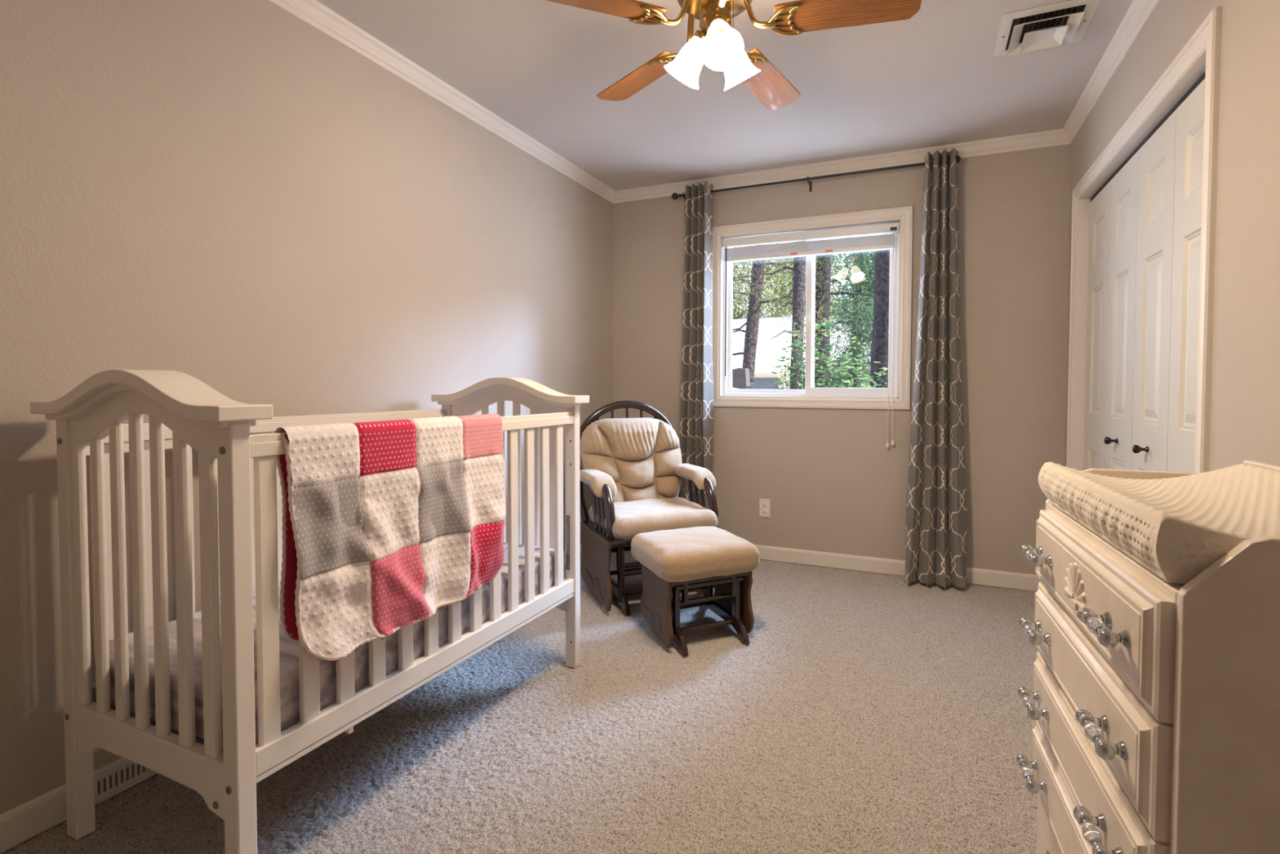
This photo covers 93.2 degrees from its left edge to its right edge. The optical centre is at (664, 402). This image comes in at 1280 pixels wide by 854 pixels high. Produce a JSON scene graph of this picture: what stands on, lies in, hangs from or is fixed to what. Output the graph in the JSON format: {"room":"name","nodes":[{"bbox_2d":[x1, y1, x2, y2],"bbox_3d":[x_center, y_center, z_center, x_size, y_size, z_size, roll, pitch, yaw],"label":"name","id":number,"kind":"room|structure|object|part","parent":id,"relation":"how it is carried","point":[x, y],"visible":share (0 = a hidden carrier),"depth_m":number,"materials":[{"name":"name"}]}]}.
{"room":"bedroom","nodes":[
{"label":"bedroom","id":0,"kind":"room"},
{"bbox_2d":[0,0,613,813],"bbox_3d":[-1.222,-0.216,2.405,0.140,2.700,4.062,1,2,23],"label":"wall","id":1,"kind":"structure","parent":0,"point":[233,197],"depth_m":1.89,"materials":[{"name":"beige paint"}]},
{"bbox_2d":[55,760,155,821],"bbox_3d":[-1.473,1.012,1.633,0.006,0.068,0.260,1,2,23],"label":"air vent","id":2,"kind":"object","parent":1,"relation":"attached to","point":[111,780],"visible":0.59,"depth_m":1.62,"materials":[{"name":"white metal"}]},
{"bbox_2d":[0,543,582,853],"bbox_3d":[-1.127,0.990,2.475,0.014,0.086,3.922,1,2,23],"label":"baseboard","id":3,"kind":"structure","parent":1,"relation":"attached to","point":[21,823],"depth_m":1.48,"materials":[{"name":"white wood"}]},
{"bbox_2d":[268,0,615,203],"bbox_3d":[-1.106,-1.372,2.400,0.047,0.068,3.922,1,2,23],"label":"trim","id":4,"kind":"structure","parent":1,"relation":"attached to","point":[313,12],"depth_m":2.59,"materials":[{"name":"white wood"}]},
{"bbox_2d":[0,551,1038,853],"bbox_3d":[0.112,1.054,1.952,2.709,0.015,3.928,1,2,23],"label":"floor","id":5,"kind":"structure","parent":0,"point":[861,712],"depth_m":1.84,"materials":[{"name":"carpet"}]},
{"bbox_2d":[30,368,589,853],"bbox_3d":[-0.897,0.480,1.919,0.717,1.138,1.360,1,2,24],"label":"crib","id":6,"kind":"object","parent":5,"relation":"on","point":[237,443],"visible":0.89,"depth_m":1.37,"materials":[{"name":"white wood"}]},
{"bbox_3d":[-1.437,0.546,1.476,0.046,1.030,0.038,1,2,24],"label":"corner post","id":7,"kind":"part","parent":6,"relation":"part of","materials":[{"name":"white wood"}]},
{"bbox_3d":[-1.191,0.726,2.055,0.028,0.067,1.216,1,2,24],"label":"rail","id":8,"kind":"part","parent":6,"relation":"part of","materials":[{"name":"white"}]},
{"bbox_3d":[-1.151,0.792,1.357,0.580,0.117,0.028,1,2,24],"label":"rail","id":9,"kind":"part","parent":6,"relation":"part of","materials":[{"name":"white wood"}]},
{"bbox_3d":[-1.153,-0.002,1.335,0.672,0.090,0.070,1,2,24],"label":"cap moulding","id":10,"kind":"part","parent":6,"relation":"part of","materials":[{"name":"white wood"}]},
{"bbox_3d":[-1.193,0.100,2.039,0.020,0.030,1.216,1,2,24],"label":"rail","id":11,"kind":"part","parent":6,"relation":"part of","materials":[{"name":"white wood"}]},
{"bbox_3d":[-0.864,0.555,1.224,0.046,1.030,0.038,1,2,24],"label":"corner post","id":12,"kind":"part","parent":6,"relation":"part of","materials":[{"name":"white wood"}]},
{"bbox_3d":[-1.190,0.064,2.037,0.026,0.045,1.216,1,2,24],"label":"rail","id":13,"kind":"part","parent":6,"relation":"part of","materials":[{"name":"white wood"}]},
{"bbox_2d":[94,542,564,748],"bbox_3d":[-0.900,0.651,1.926,0.603,0.161,1.217,1,2,24],"label":"mattress","id":14,"kind":"object","parent":6,"relation":"on","point":[288,647],"visible":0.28,"depth_m":1.46,"materials":[{"name":"grey fabric"}]},
{"bbox_2d":[274,413,506,662],"bbox_3d":[-0.666,0.308,1.617,0.126,0.532,0.714,1,2,24],"label":"blanket","id":15,"kind":"object","parent":6,"relation":"on","point":[387,525],"visible":1,"depth_m":1.49,"materials":[{"name":"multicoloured fabric"}]},
{"bbox_3d":[-0.605,0.073,1.788,0.026,0.045,1.224,1,2,24],"label":"rail","id":16,"kind":"part","parent":6,"relation":"part of","materials":[{"name":"white wood"}]},
{"bbox_3d":[-0.605,0.735,1.807,0.028,0.067,1.224,1,2,24],"label":"rail","id":17,"kind":"part","parent":6,"relation":"part of","materials":[{"name":"white wood"}]},
{"bbox_3d":[-0.933,0.513,2.623,0.046,1.030,0.038,1,2,24],"label":"corner post","id":18,"kind":"part","parent":6,"relation":"part of","materials":[{"name":"white wood"}]},
{"bbox_3d":[-0.649,-0.034,2.482,0.672,0.090,0.070,1,2,24],"label":"cap moulding","id":19,"kind":"part","parent":6,"relation":"part of","materials":[{"name":"white wood"}]},
{"bbox_3d":[-0.647,0.759,2.505,0.580,0.117,0.028,1,2,24],"label":"rail","id":20,"kind":"part","parent":6,"relation":"part of","materials":[{"name":"white wood"}]},
{"bbox_3d":[-0.360,0.522,2.372,0.046,1.030,0.038,1,2,24],"label":"corner post","id":21,"kind":"part","parent":6,"relation":"part of","materials":[{"name":"white wood"}]},
{"bbox_2d":[579,400,728,615],"bbox_3d":[-0.098,0.503,3.276,0.692,1.017,0.670,-1,2,-23],"label":"glider chair","id":22,"kind":"object","parent":5,"relation":"on","point":[633,470],"visible":0.93,"depth_m":3.29,"materials":[{"name":"brown wood"}]},
{"bbox_3d":[-0.355,0.840,3.103,0.016,0.319,0.501,-1,2,-23],"label":"panel","id":23,"kind":"part","parent":22,"relation":"part of","materials":[{"name":"brown wood"}]},
{"bbox_3d":[-0.353,0.539,3.155,0.046,0.310,0.515,-1,2,-23],"label":"arm rail","id":24,"kind":"part","parent":22,"relation":"part of","materials":[{"name":"brown wood"}]},
{"bbox_3d":[-0.220,0.750,2.968,0.024,0.140,0.030,-1,2,-23],"label":"glide arm","id":25,"kind":"part","parent":22,"relation":"part of","materials":[{"name":"brown wood"}]},
{"bbox_3d":[-0.080,0.671,3.240,0.540,0.033,0.500,-1,2,-23],"label":"seat frame","id":26,"kind":"part","parent":22,"relation":"part of","materials":[{"name":"brown wood"}]},
{"bbox_2d":[580,417,681,502],"bbox_3d":[-0.163,0.349,3.423,0.608,0.515,0.272,-1,2,-23],"label":"cushion","id":27,"kind":"object","parent":22,"relation":"on","point":[642,456],"depth_m":3.40,"materials":[{"name":"beige fabric"}]},
{"bbox_2d":[588,497,717,540],"bbox_3d":[-0.071,0.598,3.217,0.576,0.145,0.510,-1,2,-23],"label":"seat cushion","id":28,"kind":"object","parent":22,"relation":"on","point":[630,517],"depth_m":3.05,"materials":[{"name":"beige fabric"}]},
{"bbox_3d":[0.166,0.534,3.380,0.046,0.310,0.515,-1,2,-23],"label":"arm rail","id":29,"kind":"part","parent":22,"relation":"part of","materials":[{"name":"brown wood"}]},
{"bbox_2d":[631,526,759,657],"bbox_3d":[0.134,0.810,2.723,0.473,0.435,0.451,-1,2,-23],"label":"ottoman","id":30,"kind":"object","parent":5,"relation":"on","point":[696,557],"visible":1,"depth_m":2.60,"materials":[{"name":"beige fabric"}]},
{"bbox_3d":[-0.038,0.882,2.632,0.016,0.273,0.343,-1,2,-23],"label":"panel","id":31,"kind":"part","parent":30,"relation":"part of","materials":[{"name":"brown wood"}]},
{"bbox_3d":[0.086,0.796,2.541,0.020,0.095,0.030,-1,2,-23],"label":"glide arm","id":32,"kind":"part","parent":30,"relation":"part of","materials":[{"name":"brown wood"}]},
{"bbox_2d":[631,526,759,582],"bbox_3d":[0.131,0.668,2.727,0.473,0.150,0.432,-1,2,-23],"label":"cushion","id":33,"kind":"object","parent":30,"relation":"on","point":[696,553],"depth_m":2.58,"materials":[{"name":"beige fabric"}]},
{"bbox_3d":[0.297,0.793,2.633,0.020,0.095,0.030,-1,2,-23],"label":"glide arm","id":34,"kind":"part","parent":30,"relation":"part of","materials":[{"name":"brown wood"}]},
{"bbox_3d":[0.316,0.878,2.786,0.016,0.273,0.343,-1,2,-23],"label":"panel","id":35,"kind":"part","parent":30,"relation":"part of","materials":[{"name":"brown wood"}]},
{"bbox_3d":[0.329,0.869,2.698,0.016,0.220,0.040,-1,2,-23],"label":"glide arm","id":36,"kind":"part","parent":30,"relation":"part of","materials":[{"name":"brown wood"}]},
{"bbox_2d":[1016,460,1279,853],"bbox_3d":[0.899,0.602,1.023,0.434,0.955,0.655,1,2,19],"label":"dresser","id":37,"kind":"object","parent":5,"relation":"on","point":[1153,703],"visible":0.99,"depth_m":0.80,"materials":[{"name":"paint"}]},
{"bbox_3d":[0.778,0.788,1.282,0.038,0.025,0.108,1,2,19],"label":"drawer pull","id":38,"kind":"part","parent":37,"relation":"part of","materials":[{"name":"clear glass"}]},
{"bbox_3d":[0.778,0.636,1.278,0.038,0.025,0.108,1,2,19],"label":"drawer pull","id":39,"kind":"part","parent":37,"relation":"part of","materials":[{"name":"clear glass"}]},
{"bbox_3d":[0.778,0.481,1.273,0.038,0.025,0.108,1,2,19],"label":"drawer pull","id":40,"kind":"part","parent":37,"relation":"part of","materials":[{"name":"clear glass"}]},
{"bbox_3d":[0.779,0.321,1.268,0.038,0.025,0.108,1,2,19],"label":"drawer pull","id":41,"kind":"part","parent":37,"relation":"part of","materials":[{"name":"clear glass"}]},
{"bbox_3d":[0.745,0.793,1.082,0.032,0.148,0.611,1,2,19],"label":"drawer","id":42,"kind":"part","parent":37,"relation":"part of","materials":[{"name":"paint"}]},
{"bbox_3d":[0.646,0.646,0.901,0.038,0.025,0.108,1,2,19],"label":"drawer pull","id":43,"kind":"part","parent":37,"relation":"part of","materials":[{"name":"clear glass"}]},
{"bbox_3d":[0.745,0.641,1.078,0.032,0.148,0.611,1,2,19],"label":"drawer","id":44,"kind":"part","parent":37,"relation":"part of","materials":[{"name":"paint"}]},
{"bbox_3d":[0.646,0.492,0.897,0.038,0.025,0.108,1,2,19],"label":"drawer pull","id":45,"kind":"part","parent":37,"relation":"part of","materials":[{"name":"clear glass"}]},
{"bbox_3d":[0.746,0.487,1.073,0.032,0.153,0.611,1,2,19],"label":"drawer","id":46,"kind":"part","parent":37,"relation":"part of","materials":[{"name":"paint"}]},
{"bbox_3d":[0.646,0.332,0.892,0.038,0.025,0.108,1,2,19],"label":"drawer pull","id":47,"kind":"part","parent":37,"relation":"part of","materials":[{"name":"clear glass"}]},
{"bbox_3d":[0.746,0.327,1.069,0.032,0.158,0.611,1,2,19],"label":"drawer","id":48,"kind":"part","parent":37,"relation":"part of","materials":[{"name":"paint"}]},
{"bbox_3d":[1.035,0.599,1.312,0.370,0.905,0.018,1,2,19],"label":"panel","id":49,"kind":"part","parent":37,"relation":"part of","materials":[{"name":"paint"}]},
{"bbox_2d":[1038,462,1279,583],"bbox_3d":[0.909,0.178,1.007,0.372,0.102,0.611,1,2,19],"label":"changing pad","id":50,"kind":"object","parent":37,"relation":"on","point":[1176,528],"visible":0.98,"depth_m":0.95,"materials":[{"name":"beige"}]},
{"bbox_3d":[0.823,0.616,0.712,0.370,0.905,0.018,1,2,19],"label":"panel","id":51,"kind":"part","parent":37,"relation":"part of","materials":[{"name":"paint"}]},
{"bbox_2d":[316,0,1133,191],"bbox_3d":[0.116,-1.468,1.878,2.982,0.160,4.202,1,2,23],"label":"ceiling","id":52,"kind":"structure","parent":0,"point":[932,77],"depth_m":2.63,"materials":[{"name":"grey paint"}]},
{"bbox_2d":[546,0,921,110],"bbox_3d":[0.192,-1.198,1.897,1.143,0.381,1.147,1,2,23],"label":"ceiling fan","id":53,"kind":"object","parent":52,"relation":"hanging from","point":[717,45],"visible":1,"depth_m":1.85,"materials":[{"name":"brown wood"}]},
{"bbox_3d":[-0.207,-1.163,1.746,0.415,0.006,0.138,-1,13,-21],"label":"fan blade","id":54,"kind":"part","parent":53,"relation":"part of","materials":[{"name":"brown wood"}]},
{"bbox_3d":[-0.089,-1.176,2.192,0.138,0.006,0.415,-15,11,-38],"label":"fan blade","id":55,"kind":"part","parent":53,"relation":"part of","materials":[{"name":"brown wood"}]},
{"bbox_3d":[0.060,-1.084,1.930,0.122,0.150,0.134,-1,2,-31],"label":"lamp shade","id":56,"kind":"part","parent":53,"relation":"part of","materials":[{"name":"white glass"}]},
{"bbox_3d":[0.120,-1.153,1.907,0.064,0.062,0.052,1,2,23],"label":"lamp arm","id":57,"kind":"part","parent":53,"relation":"part of","materials":[{"name":"gold metal"}]},
{"bbox_3d":[0.165,-1.151,1.845,0.056,0.061,0.063,1,2,23],"label":"lamp arm","id":58,"kind":"part","parent":53,"relation":"part of","materials":[{"name":"metal"}]},
{"bbox_3d":[0.174,-1.079,1.788,0.124,0.150,0.136,1,2,23],"label":"lamp shade","id":59,"kind":"part","parent":53,"relation":"part of","materials":[{"name":"white glass"}]},
{"bbox_3d":[0.209,-1.178,1.844,0.005,0.122,0.003,1,2,36],"label":"pull chain","id":60,"kind":"part","parent":53,"relation":"part of","materials":[{"name":"gold metal"}]},
{"bbox_3d":[0.248,-1.084,1.947,0.123,0.150,0.135,1,2,23],"label":"lamp shade","id":61,"kind":"part","parent":53,"relation":"part of","materials":[{"name":"white glass"}]},
{"bbox_3d":[0.372,-1.176,2.218,0.138,0.006,0.415,-12,-5,32],"label":"fan blade","id":62,"kind":"part","parent":53,"relation":"part of","materials":[{"name":"brown wood"}]},
{"bbox_3d":[0.539,-1.163,1.788,0.415,0.006,0.138,1,-9,15],"label":"fan blade","id":63,"kind":"part","parent":53,"relation":"part of","materials":[{"name":"brown wood"}]},
{"bbox_2d":[993,0,1100,57],"bbox_3d":[1.409,-1.374,2.248,0.300,0.048,0.300,1,2,23],"label":"ceiling vent","id":64,"kind":"object","parent":52,"relation":"in","point":[1067,22],"visible":1,"depth_m":2.22,"materials":[{"name":"white metal"}]},
{"bbox_2d":[612,143,1071,590],"bbox_3d":[0.907,-0.252,3.783,2.982,2.700,0.140,1,2,23],"label":"wall","id":65,"kind":"structure","parent":0,"point":[830,478],"depth_m":3.54,"materials":[{"name":"beige paint"}]},
{"bbox_2d":[759,498,770,517],"bbox_3d":[0.638,0.668,3.842,0.070,0.115,0.008,1,2,23],"label":"wall outlet","id":66,"kind":"object","parent":65,"relation":"attached to","point":[764,504],"visible":1,"depth_m":3.84,"materials":[{"name":"white plastic"}]},
{"bbox_2d":[762,502,767,507],"bbox_3d":[0.637,0.648,3.840,0.033,0.033,0.004,1,2,23],"label":"receptacle","id":67,"kind":"object","parent":66,"relation":"attached to","point":[764,504],"depth_m":3.84,"materials":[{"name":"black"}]},
{"bbox_2d":[762,508,767,513],"bbox_3d":[0.637,0.688,3.842,0.033,0.033,0.004,1,2,23],"label":"receptacle","id":68,"kind":"object","parent":66,"relation":"attached to","point":[764,510],"depth_m":3.84,"materials":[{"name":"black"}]},
{"bbox_2d":[719,218,901,398],"bbox_3d":[0.888,-0.553,3.775,1.118,1.067,0.134,1,2,23],"label":"window","id":69,"kind":"structure","parent":65,"relation":"in","point":[726,389],"depth_m":3.77,"materials":[{"name":"white plastic"}]},
{"bbox_3d":[0.684,-0.558,3.907,0.564,0.991,0.026,1,2,23],"label":"sash","id":70,"kind":"part","parent":69,"relation":"part of","materials":[{"name":"white plastic"}]},
{"bbox_2d":[722,222,899,447],"bbox_3d":[0.866,-0.399,3.729,1.070,1.306,0.084,1,2,23],"label":"window blind","id":71,"kind":"object","parent":69,"relation":"attached to","point":[882,242],"visible":1,"depth_m":3.70,"materials":[{"name":"white plastic"}]},
{"bbox_3d":[0.870,-0.920,3.733,1.036,0.022,0.046,1,2,23],"label":"rail","id":72,"kind":"part","parent":71,"relation":"part of","materials":[{"name":"white plastic"}]},
{"bbox_3d":[1.315,-0.384,3.515,0.018,1.238,0.027,1,2,23],"label":"lift cord","id":73,"kind":"part","parent":71,"relation":"part of","materials":[{"name":"white plastic"}]},
{"bbox_3d":[1.327,-0.391,3.509,0.006,1.224,0.030,0,2,-6],"label":"lift cord","id":74,"kind":"part","parent":71,"relation":"part of","materials":[{"name":"white plastic"}]},
{"bbox_3d":[1.130,-0.550,3.687,0.524,0.987,0.028,1,2,23],"label":"sash","id":75,"kind":"part","parent":69,"relation":"part of","materials":[{"name":"white plastic"}]},
{"bbox_2d":[712,205,913,409],"bbox_3d":[0.860,-0.551,3.708,1.218,1.167,0.020,1,2,23],"label":"trim","id":76,"kind":"structure","parent":65,"relation":"attached to","point":[905,214],"depth_m":3.63,"materials":[{"name":"white wood"}]},
{"bbox_2d":[671,155,960,199],"bbox_3d":[0.842,-1.322,3.643,1.694,0.071,0.112,1,2,23],"label":"curtain rod","id":77,"kind":"object","parent":65,"relation":"attached to","point":[674,195],"visible":0.8,"depth_m":3.57,"materials":[{"name":"black metal"}]},
{"bbox_2d":[679,182,713,508],"bbox_3d":[0.188,-0.203,3.879,0.232,2.376,0.159,1,2,20],"label":"curtain","id":78,"kind":"object","parent":77,"relation":"hanging from","point":[696,408],"visible":0.76,"depth_m":3.87,"materials":[{"name":"grey fabric"}]},
{"bbox_2d":[904,147,967,589],"bbox_3d":[1.507,-0.185,3.317,0.322,2.374,0.169,1,2,19],"label":"curtain","id":79,"kind":"object","parent":77,"relation":"hanging from","point":[936,521],"visible":1,"depth_m":3.32,"materials":[{"name":"grey fabric"}]},
{"bbox_2d":[613,128,1070,203],"bbox_3d":[0.873,-1.405,3.663,2.702,0.068,0.047,1,2,23],"label":"trim","id":80,"kind":"structure","parent":65,"relation":"attached to","point":[1053,137],"depth_m":3.56,"materials":[{"name":"white"}]},
{"bbox_2d":[754,544,1040,591],"bbox_3d":[0.874,0.957,3.748,2.702,0.086,0.014,1,2,23],"label":"baseboard","id":81,"kind":"structure","parent":65,"relation":"attached to","point":[1024,581],"depth_m":3.59,"materials":[{"name":"white wood"}]},
{"bbox_2d":[1064,0,1279,471],"bbox_3d":[1.407,-0.180,1.365,0.110,2.700,3.922,1,2,23],"label":"wall","id":82,"kind":"structure","parent":0,"point":[1245,400],"depth_m":1.47,"materials":[{"name":"beige paint"}]},
{"bbox_2d":[1062,0,1159,143],"bbox_3d":[1.337,-1.336,1.362,0.047,0.068,3.922,1,2,23],"label":"trim","id":83,"kind":"structure","parent":82,"relation":"attached to","point":[1139,12],"depth_m":2.41,"materials":[{"name":"white wood"}]},
{"bbox_2d":[1072,48,1205,470],"bbox_3d":[1.803,0.028,2.308,0.116,2.032,1.479,1,2,23],"label":"trim","id":84,"kind":"structure","parent":82,"relation":"attached to","point":[1197,68],"depth_m":2.97,"materials":[{"name":"white wood"}]},
{"bbox_2d":[1066,5,1222,472],"bbox_3d":[1.744,-0.003,2.332,0.020,2.092,1.595,1,2,23],"label":"trim","id":85,"kind":"structure","parent":82,"relation":"attached to","point":[1207,36],"depth_m":1.61,"materials":[{"name":"white wood"}]},
{"bbox_2d":[1090,71,1205,201],"bbox_3d":[1.811,-0.975,2.276,0.030,0.022,1.475,1,2,23],"label":"door track","id":86,"kind":"object","parent":82,"relation":"attached to","point":[1200,80],"visible":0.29,"depth_m":2.14,"materials":[{"name":"black"}]},
{"bbox_2d":[1083,150,1138,470],"bbox_3d":[1.928,0.024,2.651,0.079,1.980,0.726,1,2,23],"label":"door","id":87,"kind":"structure","parent":86,"relation":"hanging from","point":[1113,213],"depth_m":2.58,"materials":[{"name":"white wood"}]},
{"bbox_3d":[1.841,0.156,2.494,0.045,0.031,0.031,1,2,23],"label":"knob","id":88,"kind":"part","parent":87,"relation":"part of","materials":[{"name":"black metal"}]},
{"bbox_2d":[1130,78,1204,472],"bbox_3d":[1.643,0.043,1.980,0.079,1.980,0.726,1,2,23],"label":"door","id":89,"kind":"structure","parent":86,"relation":"hanging from","point":[1169,208],"depth_m":1.99,"materials":[{"name":"white wood"}]},
{"bbox_3d":[1.698,0.166,2.158,0.045,0.031,0.031,1,2,23],"label":"knob","id":90,"kind":"part","parent":89,"relation":"part of","materials":[{"name":"black metal"}]},
{"label":"outside","id":91,"kind":"structure","parent":0,"visible":0},
{"bbox_3d":[12.492,1.122,29.468,80.000,0.300,56.068,1,2,23],"label":"ground","id":92,"kind":"structure","parent":91,"visible":0},
{"bbox_2d":[732,368,750,388],"bbox_3d":[0.528,0.678,5.229,0.395,1.955,0.120,1,2,23],"label":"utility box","id":93,"kind":"object","parent":92,"relation":"on","point":[740,376],"visible":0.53,"depth_m":5.10,"materials":[{"name":"grey metal"}]},
{"bbox_2d":[732,245,791,324],"bbox_3d":[1.151,-4.213,21.306,8.011,10.802,7.383,-1,2,-33],"label":"pine tree","id":94,"kind":"object","parent":92,"relation":"on","point":[740,300],"visible":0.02,"depth_m":20.22,"materials":[{"name":"green plant"}]},
{"bbox_2d":[741,354,797,389],"bbox_3d":[0.907,0.606,5.543,0.614,2.086,0.477,1,2,23],"label":"leafy shrub","id":95,"kind":"object","parent":92,"relation":"on","point":[781,357],"visible":0.02,"depth_m":5.43,"materials":[{"name":"green plant"}]},
{"bbox_2d":[732,241,847,389],"bbox_3d":[1.327,-2.454,9.038,2.940,8.019,3.203,1,2,23],"label":"pine tree","id":96,"kind":"object","parent":92,"relation":"on","point":[753,308],"visible":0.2,"depth_m":9.07,"materials":[{"name":"green plant"}]},
{"bbox_2d":[733,240,870,389],"bbox_3d":[1.651,-2.674,7.954,2.630,8.504,3.485,1,2,23],"label":"pine tree","id":97,"kind":"object","parent":92,"relation":"on","point":[798,291],"visible":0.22,"depth_m":7.88,"materials":[{"name":"green plant"}]},
{"bbox_2d":[732,315,871,389],"bbox_3d":[1.991,-0.743,19.767,11.400,3.950,7.230,1,2,23],"label":"house","id":98,"kind":"structure","parent":92,"relation":"on","point":[761,370],"depth_m":16.46,"materials":[{"name":"white"}]},
{"bbox_2d":[733,241,871,325],"bbox_3d":[4.835,-4.864,20.780,8.428,12.153,7.756,0,2,12],"label":"pine tree","id":99,"kind":"object","parent":92,"relation":"on","point":[766,267],"visible":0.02,"depth_m":20.01,"materials":[{"name":"green plant"}]},
{"bbox_2d":[773,327,842,389],"bbox_3d":[1.212,0.498,5.269,0.700,2.317,0.549,1,2,23],"label":"leafy shrub","id":100,"kind":"object","parent":92,"relation":"on","point":[802,367],"visible":0.15,"depth_m":5.25,"materials":[{"name":"green plant"}]},
{"bbox_2d":[746,250,875,388],"bbox_3d":[3.844,-2.586,11.224,4.242,8.183,4.226,-1,2,-32],"label":"pine tree","id":101,"kind":"object","parent":92,"relation":"on","point":[868,321],"visible":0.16,"depth_m":10.95,"materials":[{"name":"green plant"}]},
{"bbox_2d":[755,243,873,387],"bbox_3d":[2.588,-2.969,9.578,3.169,9.009,3.244,1,2,23],"label":"pine tree","id":102,"kind":"object","parent":92,"relation":"on","point":[824,287],"visible":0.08,"depth_m":9.60,"materials":[{"name":"green plant"}]},
{"bbox_2d":[780,249,889,387],"bbox_3d":[2.280,-2.868,6.204,2.869,9.013,2.884,1,2,23],"label":"pine tree","id":103,"kind":"object","parent":92,"relation":"on","point":[880,335],"visible":0.05,"depth_m":6.11,"materials":[{"name":"green plant"}]},
{"bbox_2d":[792,316,885,388],"bbox_3d":[1.526,0.435,5.310,0.819,2.442,0.526,1,2,23],"label":"leafy shrub","id":104,"kind":"object","parent":92,"relation":"on","point":[822,355],"visible":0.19,"depth_m":5.26,"materials":[{"name":"green plant"}]},
{"bbox_2d":[804,253,874,333],"bbox_3d":[7.190,-3.799,17.529,6.017,10.220,7.261,1,2,23],"label":"pine tree","id":105,"kind":"object","parent":92,"relation":"on","point":[847,289],"visible":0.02,"depth_m":16.89,"materials":[{"name":"green plant"}]},
{"bbox_2d":[839,353,888,387],"bbox_3d":[1.790,0.633,4.904,0.722,2.071,0.528,1,2,23],"label":"leafy shrub","id":106,"kind":"object","parent":92,"relation":"on","point":[843,356],"visible":0.06,"depth_m":4.95,"materials":[{"name":"green plant"}]}
]}

